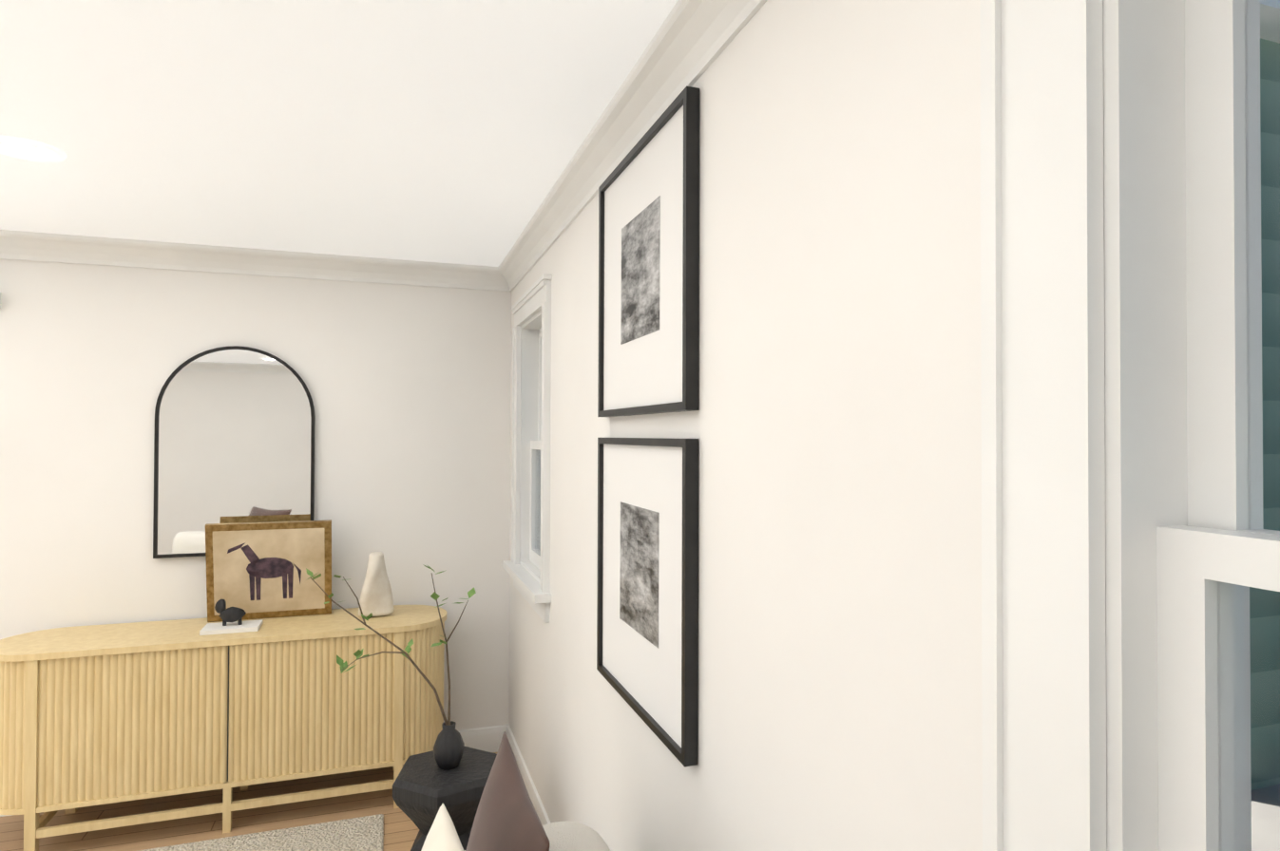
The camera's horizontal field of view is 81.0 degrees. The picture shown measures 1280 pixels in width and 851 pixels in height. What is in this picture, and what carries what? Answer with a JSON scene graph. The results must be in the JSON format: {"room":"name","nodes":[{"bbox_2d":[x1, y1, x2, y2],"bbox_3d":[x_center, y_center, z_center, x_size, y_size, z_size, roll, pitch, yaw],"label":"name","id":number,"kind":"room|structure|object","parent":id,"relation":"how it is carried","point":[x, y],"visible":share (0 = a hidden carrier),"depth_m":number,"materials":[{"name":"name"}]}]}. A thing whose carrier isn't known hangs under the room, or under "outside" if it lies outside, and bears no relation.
{"room":"living room","nodes":[
{"label":"living room","id":0,"kind":"room"},
{"bbox_2d":[0,752,496,850],"bbox_3d":[-3.261,1.676,-0.315,8.000,0.080,6.800,0,-1,-19],"label":"floor","id":1,"kind":"structure","parent":0,"point":[401,830],"depth_m":3.22,"materials":[{"name":"brown wood"}]},
{"bbox_2d":[0,605,446,850],"bbox_3d":[-1.778,1.289,3.308,1.794,0.800,0.444,0,-1,-19],"label":"sideboard","id":2,"kind":"object","parent":1,"relation":"on","point":[90,716],"visible":0.92,"depth_m":3.10,"materials":[{"name":"brown wood"}]},
{"bbox_2d":[199,619,262,635],"bbox_3d":[-1.775,0.879,3.261,0.220,0.018,0.140,0,-1,-19],"label":"book","id":3,"kind":"object","parent":2,"relation":"on","point":[219,628],"visible":1,"depth_m":3.23,"materials":[{"name":"white paper"}]},
{"bbox_2d":[214,599,246,626],"bbox_3d":[-1.781,0.810,3.260,0.119,0.116,0.059,0,-1,-19],"label":"figurine","id":4,"kind":"object","parent":3,"relation":"on","point":[231,615],"visible":1,"depth_m":3.24,"materials":[{"name":"black stone"}]},
{"bbox_2d":[205,519,331,622],"bbox_3d":[-1.698,0.665,3.446,0.520,0.450,0.027,0,8,-19],"label":"framed picture","id":5,"kind":"object","parent":2,"relation":"on","point":[256,570],"visible":0.98,"depth_m":3.43},
{"bbox_2d":[358,552,393,616],"bbox_3d":[-1.235,0.743,3.509,0.158,0.297,0.122,0,-1,-19],"label":"vase","id":6,"kind":"object","parent":2,"relation":"on","point":[375,600],"visible":0.92,"depth_m":3.47,"materials":[{"name":"ceramic"}]},
{"bbox_2d":[138,814,383,850],"bbox_3d":[-2.144,1.640,0.159,3.940,0.012,5.180,0,-1,-19],"label":"rug","id":7,"kind":"object","parent":1,"relation":"on","point":[366,833],"visible":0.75,"depth_m":3.03,"materials":[{"name":"fabric"}]},
{"bbox_2d":[392,746,496,850],"bbox_3d":[-0.689,1.455,2.693,0.386,0.460,0.386,0,-1,-19],"label":"side table","id":8,"kind":"object","parent":1,"relation":"on","point":[425,787],"visible":0.67,"depth_m":2.59,"materials":[{"name":"black black-stained wood"}]},
{"bbox_2d":[433,721,464,769],"bbox_3d":[-0.688,1.149,2.697,0.110,0.150,0.110,0,-1,-19],"label":"vase","id":9,"kind":"object","parent":8,"relation":"on","point":[448,749],"visible":0.96,"depth_m":2.66,"materials":[{"name":"black ceramic"}]},
{"bbox_2d":[305,564,476,725],"bbox_3d":[-0.946,0.800,2.799,0.606,0.592,0.531,0,-1,-19],"label":"branch","id":10,"kind":"object","parent":9,"relation":"in","point":[358,654],"visible":0.98,"depth_m":2.75,"materials":[{"name":"green plant"}]},
{"bbox_2d":[0,258,511,730],"bbox_3d":[-4.316,0.414,2.827,8.000,2.520,0.200,0,-1,-19],"label":"wall","id":11,"kind":"structure","parent":0,"point":[409,386],"depth_m":3.61,"materials":[{"name":"paint"}]},
{"bbox_2d":[152,345,315,558],"bbox_3d":[-1.896,0.117,3.529,0.670,0.980,0.028,0,-1,-19],"label":"mirror","id":12,"kind":"object","parent":11,"relation":"attached to","point":[235,431],"visible":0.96,"depth_m":3.51,"materials":[{"name":"clear glass"}]},
{"bbox_2d":[0,229,494,290],"bbox_3d":[-4.268,-0.793,2.711,7.600,0.110,0.078,0,-1,-19],"label":"crown molding","id":13,"kind":"structure","parent":11,"relation":"attached to","point":[18,245],"depth_m":3.51,"materials":[{"name":"white paint"}]},
{"bbox_2d":[0,725,503,817],"bbox_3d":[-1.791,1.627,3.556,2.250,0.130,0.014,0,-1,-19],"label":"baseboard","id":14,"kind":"structure","parent":11,"relation":"attached to","point":[488,739],"depth_m":3.88,"materials":[{"name":"white paint"}]},
{"bbox_2d":[0,0,677,267],"bbox_3d":[-3.252,-0.933,-0.281,8.000,0.100,6.800,0,-1,-19],"label":"ceiling","id":15,"kind":"structure","parent":0,"point":[450,131],"depth_m":2.03,"materials":[{"name":"white paint"}]},
{"bbox_2d":[0,135,67,162],"bbox_3d":[-1.874,-0.840,2.287,0.200,0.010,0.200,0,-1,-19],"label":"recessed light","id":16,"kind":"object","parent":15,"relation":"in","point":[25,149],"visible":0.98,"depth_m":2.29,"materials":[{"name":"white"}]},
{"bbox_2d":[463,821,610,850],"bbox_3d":[-1.149,1.297,0.461,2.980,0.660,3.089,0,-1,-19],"label":"sofa","id":17,"kind":"object","parent":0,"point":[568,836],"visible":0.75,"depth_m":1.81,"materials":[{"name":"white fabric"}]},
{"bbox_2d":[420,803,463,850],"bbox_3d":[-0.341,0.993,1.198,0.140,0.534,0.534,17,-7,-23],"label":"sofa pillow","id":18,"kind":"object","parent":17,"relation":"on","point":[442,835],"visible":1,"depth_m":1.38,"materials":[{"name":"beige fabric"}]},
{"bbox_2d":[465,731,549,850],"bbox_3d":[-0.299,0.995,1.543,0.130,0.534,0.534,14,-5,-18],"label":"sofa pillow","id":19,"kind":"object","parent":17,"relation":"on","point":[506,818],"visible":1,"depth_m":1.54,"materials":[{"name":"fabric"}]},
{"bbox_2d":[508,0,1251,850],"bbox_3d":[0.469,0.405,0.860,0.200,2.520,6.600,0,-1,-19],"label":"wall","id":20,"kind":"structure","parent":0,"point":[831,424],"depth_m":1.16,"materials":[{"name":"paint"}]},
{"bbox_2d":[503,725,550,825],"bbox_3d":[0.326,1.600,0.919,0.014,0.130,6.370,0,-1,-19],"label":"baseboard","id":21,"kind":"structure","parent":20,"relation":"attached to","point":[531,790],"depth_m":3.35,"materials":[{"name":"white paint"}]},
{"bbox_2d":[502,274,552,623],"bbox_3d":[-0.431,0.096,3.388,0.245,1.388,0.850,0,-1,-19],"label":"window","id":22,"kind":"structure","parent":20,"relation":"in","point":[526,567],"depth_m":3.62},
{"bbox_2d":[494,0,766,291],"bbox_3d":[0.311,-0.800,0.921,0.078,0.110,6.210,0,-1,-19],"label":"crown molding","id":23,"kind":"structure","parent":20,"relation":"attached to","point":[690,42],"depth_m":1.86,"materials":[{"name":"white paint"}]},
{"bbox_2d":[596,438,698,767],"bbox_3d":[-0.002,0.372,1.883,0.030,0.680,0.680,0,-1,-19],"label":"picture","id":24,"kind":"object","parent":20,"relation":"attached to","point":[647,638],"visible":1,"depth_m":1.78,"materials":[{"name":"white"}]},
{"bbox_2d":[597,85,699,417],"bbox_3d":[0.001,-0.368,1.893,0.030,0.680,0.680,0,-1,-19],"label":"picture","id":25,"kind":"object","parent":20,"relation":"attached to","point":[648,275],"visible":1,"depth_m":1.79,"materials":[{"name":"white"}]},
{"bbox_2d":[980,0,1279,850],"bbox_3d":[0.594,0.100,0.367,0.245,1.548,1.010,0,-1,-19],"label":"window","id":26,"kind":"structure","parent":20,"relation":"in","point":[1123,540],"depth_m":0.69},
{"label":"outside","id":27,"kind":"structure","parent":0,"visible":0},
{"bbox_2d":[1251,783,1279,850],"bbox_3d":[-0.690,1.766,3.935,60.000,0.070,60.000,0,-1,-19],"label":"ground","id":28,"kind":"structure","parent":27,"point":[1263,827],"depth_m":3.31,"materials":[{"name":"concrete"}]},
{"bbox_2d":[1249,0,1279,790],"bbox_3d":[3.947,-0.099,7.273,5.500,3.780,6.700,0,-1,-19],"label":"house","id":29,"kind":"structure","parent":28,"relation":"on","point":[1258,642],"depth_m":3.64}
]}

